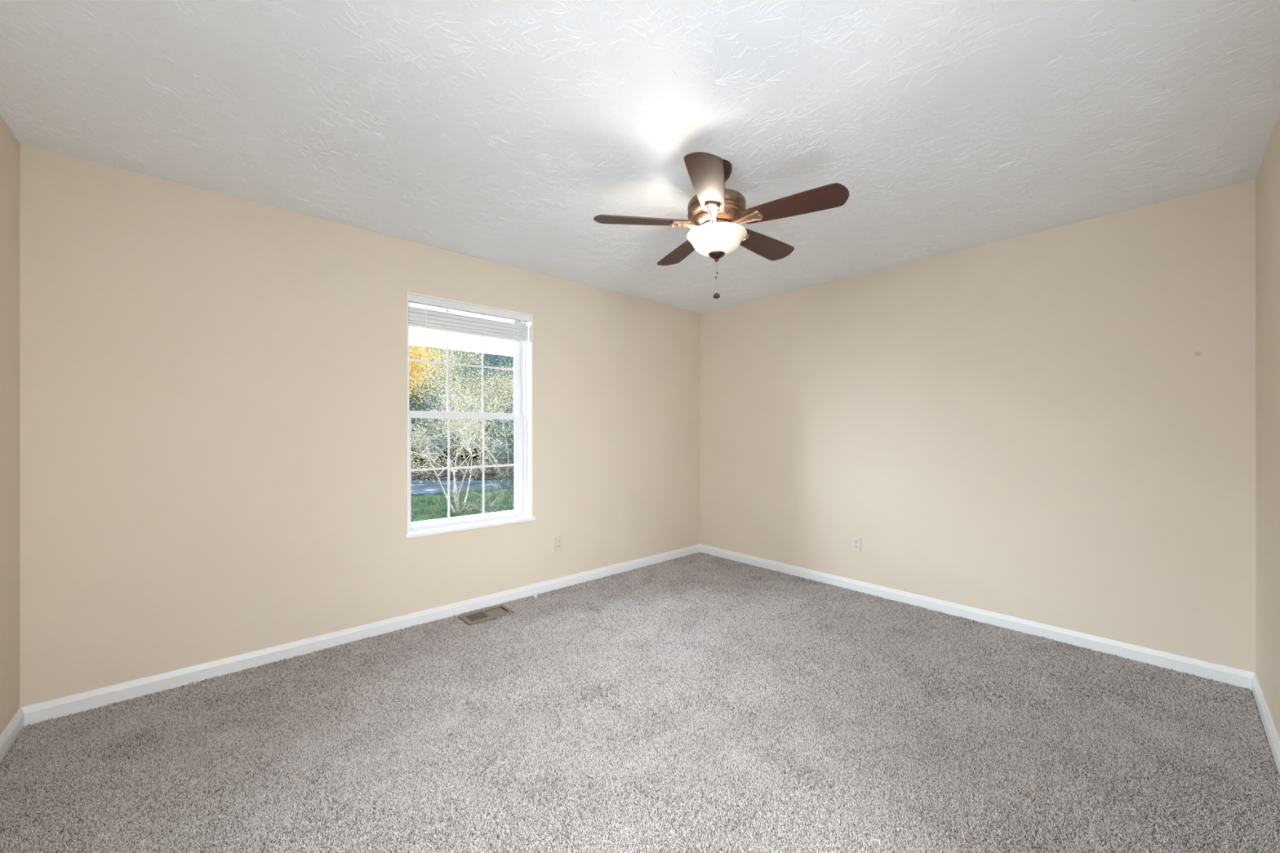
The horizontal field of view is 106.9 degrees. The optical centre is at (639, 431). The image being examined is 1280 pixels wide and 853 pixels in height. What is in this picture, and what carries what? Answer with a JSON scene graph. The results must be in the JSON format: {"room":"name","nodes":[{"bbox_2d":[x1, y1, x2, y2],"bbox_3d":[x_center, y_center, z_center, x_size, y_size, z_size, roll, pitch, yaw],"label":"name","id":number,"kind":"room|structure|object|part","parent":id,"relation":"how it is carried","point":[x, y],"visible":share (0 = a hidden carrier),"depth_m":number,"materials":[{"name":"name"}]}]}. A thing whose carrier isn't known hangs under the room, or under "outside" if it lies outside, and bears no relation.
{"room":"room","nodes":[
{"label":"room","id":0,"kind":"room"},
{"bbox_2d":[0,115,19,735],"bbox_3d":[-1.440,0.168,0.547,0.200,2.744,3.688,0,0,-42],"label":"wall","id":1,"kind":"structure","parent":0,"point":[9,144],"depth_m":1.87,"materials":[{"name":"beige paint"}]},
{"bbox_2d":[0,707,23,764],"bbox_3d":[-1.428,1.199,0.693,0.012,0.083,3.488,0,0,-42],"label":"baseboard","id":2,"kind":"structure","parent":1,"relation":"attached to","point":[8,736],"depth_m":1.87,"materials":[{"name":"white paint"}]},
{"bbox_2d":[19,143,700,707],"bbox_3d":[-1.057,0.168,3.502,4.715,2.744,0.200,0,0,-42],"label":"wall","id":3,"kind":"structure","parent":0,"point":[213,386],"depth_m":2.50,"materials":[{"name":"beige paint"}]},
{"bbox_2d":[20,543,700,727],"bbox_3d":[-0.986,1.199,3.423,4.315,0.083,0.012,0,0,-42],"label":"baseboard","id":4,"kind":"structure","parent":3,"relation":"attached to","point":[55,708],"depth_m":2.60,"materials":[{"name":"white paint"}]},
{"bbox_2d":[408,302,513,356],"bbox_3d":[-0.410,-1.084,5.639,5.700,0.292,2.080,0,0,-42],"label":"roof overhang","id":5,"kind":"object","parent":3,"relation":"attached to","point":[419,336],"visible":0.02,"depth_m":5.42,"materials":[{"name":"white"}]},
{"bbox_2d":[404,292,535,537],"bbox_3d":[-1.191,-0.102,3.351,0.914,1.553,0.195,0,0,-42],"label":"window","id":6,"kind":"structure","parent":3,"relation":"in","point":[522,415],"depth_m":3.49,"materials":[{"name":"white paint"}]},
{"bbox_3d":[-1.238,-0.478,3.400,0.832,0.776,0.029,0,0,-42],"label":"sash","id":7,"kind":"part","parent":6,"relation":"part of","materials":[{"name":"white plastic"}]},
{"bbox_3d":[-1.213,0.254,3.371,0.832,0.776,0.034,0,0,-42],"label":"sash","id":8,"kind":"part","parent":6,"relation":"part of","materials":[{"name":"white plastic"}]},
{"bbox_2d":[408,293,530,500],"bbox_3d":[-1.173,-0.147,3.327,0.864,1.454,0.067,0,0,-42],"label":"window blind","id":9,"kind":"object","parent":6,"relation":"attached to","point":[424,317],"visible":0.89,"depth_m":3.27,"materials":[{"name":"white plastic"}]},
{"bbox_3d":[-1.169,-0.682,3.320,0.848,0.015,0.026,0,0,-42],"label":"rail","id":10,"kind":"part","parent":9,"relation":"part of","materials":[{"name":"white plastic"}]},
{"bbox_3d":[-0.895,-0.125,3.583,0.010,1.410,0.093,0,0,6],"label":"lift cord","id":11,"kind":"part","parent":9,"relation":"part of","materials":[{"name":"white plastic"}]},
{"bbox_3d":[-1.191,0.662,3.351,0.914,0.024,0.195,0,0,-42],"label":"sill","id":12,"kind":"part","parent":6,"relation":"part of","materials":[{"name":"white paint"}]},
{"bbox_2d":[555,536,562,551],"bbox_3d":[-0.638,0.888,3.737,0.070,0.114,0.008,0,0,-42],"label":"wall outlet","id":13,"kind":"object","parent":3,"relation":"attached to","point":[558,540],"visible":1,"depth_m":3.73,"materials":[{"name":"beige plastic"}]},
{"bbox_2d":[0,0,1279,313],"bbox_3d":[0.174,-1.328,2.128,4.715,0.252,3.888,0,0,-42],"label":"ceiling","id":14,"kind":"structure","parent":0,"point":[499,131],"depth_m":1.77,"materials":[{"name":"white paint"}]},
{"bbox_2d":[593,151,848,298],"bbox_3d":[0.384,-0.905,2.188,1.035,0.598,1.070,0,0,-42],"label":"ceiling fan","id":15,"kind":"object","parent":14,"relation":"hanging from","point":[717,212],"visible":1,"depth_m":2.07,"materials":[{"name":"brown wood"}]},
{"bbox_3d":[0.009,-0.949,2.144,0.437,0.006,0.140,1,11,-4],"label":"blade","id":16,"kind":"part","parent":15,"relation":"part of","materials":[{"name":"brown wood"}]},
{"bbox_3d":[0.224,-0.940,2.483,0.140,0.006,0.437,-11,4,-21],"label":"blade","id":17,"kind":"part","parent":15,"relation":"part of","materials":[{"name":"brown wood"}]},
{"bbox_3d":[0.265,-0.949,1.835,0.140,0.006,0.437,13,2,14],"label":"blade","id":18,"kind":"part","parent":15,"relation":"part of","materials":[{"name":"brown wood"}]},
{"bbox_3d":[0.350,-0.850,2.166,0.270,0.092,0.270,0,0,-42],"label":"lamp shade","id":19,"kind":"part","parent":15,"relation":"part of","materials":[{"name":"white glass"}]},
{"bbox_3d":[0.612,-0.936,2.384,0.437,0.006,0.140,2,-13,-40],"label":"blade","id":20,"kind":"part","parent":15,"relation":"part of","materials":[{"name":"brown wood"}]},
{"bbox_3d":[0.638,-0.941,1.984,0.437,0.006,0.140,0,-13,32],"label":"blade","id":21,"kind":"part","parent":15,"relation":"part of","materials":[{"name":"brown wood"}]},
{"bbox_2d":[0,553,1279,852],"bbox_3d":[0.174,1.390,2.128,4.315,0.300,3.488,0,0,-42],"label":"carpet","id":22,"kind":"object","parent":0,"point":[793,692],"depth_m":1.79,"materials":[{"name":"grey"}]},
{"bbox_2d":[457,604,515,625],"bbox_3d":[-1.029,1.232,3.187,0.316,0.017,0.188,0,0,-42],"label":"floor vent","id":23,"kind":"object","parent":22,"relation":"in","point":[485,615],"visible":1,"depth_m":3.18,"materials":[{"name":"brown metal"}]},
{"bbox_3d":[-0.981,1.232,3.229,0.119,0.002,0.110,0,0,-42],"label":"damper plate","id":24,"kind":"part","parent":23,"relation":"part of","materials":[{"name":"brown metal"}]},
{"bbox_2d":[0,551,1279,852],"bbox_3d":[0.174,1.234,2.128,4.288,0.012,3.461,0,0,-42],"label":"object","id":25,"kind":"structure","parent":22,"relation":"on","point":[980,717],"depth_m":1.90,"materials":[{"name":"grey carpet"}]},
{"bbox_2d":[700,179,1255,672],"bbox_3d":[1.922,0.168,3.561,0.200,2.744,3.688,0,0,-42],"label":"wall","id":26,"kind":"structure","parent":0,"point":[1055,427],"depth_m":2.92,"materials":[{"name":"beige paint"}]},
{"bbox_2d":[852,536,861,552],"bbox_3d":[1.677,0.878,3.679,0.008,0.114,0.070,0,0,-42],"label":"wall outlet","id":27,"kind":"object","parent":26,"relation":"attached to","point":[856,541],"visible":1,"depth_m":3.67,"materials":[{"name":"beige plastic"}]},
{"bbox_2d":[700,543,1254,690],"bbox_3d":[1.776,1.199,3.564,0.012,0.083,3.488,0,0,-42],"label":"baseboard","id":28,"kind":"structure","parent":26,"relation":"attached to","point":[1228,675],"depth_m":2.91,"materials":[{"name":"white paint"}]},
{"bbox_2d":[1255,110,1279,739],"bbox_3d":[1.405,0.168,0.755,4.315,2.744,0.200,0,0,-42],"label":"wall","id":29,"kind":"structure","parent":0,"point":[1268,178],"depth_m":1.99,"materials":[{"name":"beige paint"}]},
{"bbox_2d":[1252,672,1279,777],"bbox_3d":[1.943,1.199,1.380,2.680,0.083,0.012,0,0,-42],"label":"baseboard","id":30,"kind":"structure","parent":29,"relation":"attached to","point":[1273,740],"depth_m":1.93,"materials":[{"name":"white paint"}]},
{"label":"outside","id":31,"kind":"structure","parent":0,"visible":0},
{"bbox_2d":[410,453,514,480],"bbox_3d":[-13.097,2.240,26.162,24.000,0.900,15.979,0,0,-42],"label":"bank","id":32,"kind":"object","parent":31,"point":[458,474],"visible":0.11,"depth_m":25.63,"materials":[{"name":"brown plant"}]},
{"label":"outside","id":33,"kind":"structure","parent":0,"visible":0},
{"bbox_2d":[410,444,514,522],"bbox_3d":[-15.496,2.060,37.829,100.000,0.961,70.000,0,0,-42],"label":"ground","id":34,"kind":"structure","parent":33,"point":[423,508],"depth_m":16.20,"materials":[{"name":"green plant"}]},
{"bbox_2d":[408,364,450,445],"bbox_3d":[-16.050,-1.361,27.912,9.376,7.963,5.832,0,0,5],"label":"tree","id":35,"kind":"object","parent":34,"relation":"on","point":[411,398],"visible":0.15,"depth_m":27.64,"materials":[{"name":"green plant"}]},
{"bbox_2d":[408,344,453,406],"bbox_3d":[-5.108,0.176,8.646,3.561,4.847,3.231,0,0,-8],"label":"tree","id":36,"kind":"object","parent":34,"relation":"on","point":[414,354],"visible":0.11,"depth_m":8.12,"materials":[{"name":"yellow plant"}]},
{"bbox_2d":[408,346,514,483],"bbox_3d":[-7.161,-1.489,22.884,9.654,8.211,9.045,0,0,28],"label":"tree","id":37,"kind":"object","parent":34,"relation":"on","point":[470,360],"visible":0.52,"depth_m":22.88,"materials":[{"name":"green plant"}]},
{"bbox_2d":[410,369,514,512],"bbox_3d":[-6.263,0.328,14.920,5.002,4.558,6.561,0,0,7],"label":"bare shrub","id":38,"kind":"object","parent":34,"relation":"on","point":[464,423],"visible":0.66,"depth_m":14.72,"materials":[{"name":"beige plant"}]},
{"bbox_2d":[449,477,512,515],"bbox_3d":[-4.030,1.893,12.213,1.638,1.401,1.075,0,0,-42],"label":"shrub","id":39,"kind":"object","parent":34,"relation":"on","point":[501,488],"visible":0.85,"depth_m":12.21,"materials":[{"name":"green plant"}]},
{"bbox_2d":[490,458,514,510],"bbox_3d":[-3.356,1.609,14.373,1.793,1.973,2.183,0,0,-42],"label":"shrub","id":40,"kind":"object","parent":34,"relation":"on","point":[509,467],"visible":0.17,"depth_m":14.31,"materials":[{"name":"green plant"}]},
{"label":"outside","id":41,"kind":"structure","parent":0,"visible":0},
{"bbox_2d":[408,345,514,462],"bbox_3d":[-25.865,-10.722,52.976,96.190,31.290,51.000,0,0,-42],"label":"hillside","id":42,"kind":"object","parent":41,"point":[494,359],"visible":0.02,"depth_m":39.68,"materials":[{"name":"plant"}]},
{"bbox_2d":[444,418,460,454],"bbox_3d":[-14.104,0.140,36.304,3.380,3.535,3.875,0,0,-42],"label":"tree","id":43,"kind":"object","parent":42,"relation":"on","point":[452,419],"visible":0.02,"depth_m":36.31,"materials":[{"name":"green plant"}]},
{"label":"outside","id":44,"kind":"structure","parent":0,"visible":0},
{"bbox_2d":[410,480,514,495],"bbox_3d":[-10.305,2.490,23.046,24.000,0.200,11.918,0,0,-42],"label":"road","id":45,"kind":"structure","parent":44,"point":[424,488],"depth_m":20.69,"materials":[{"name":"grey asphalt"}]}
]}

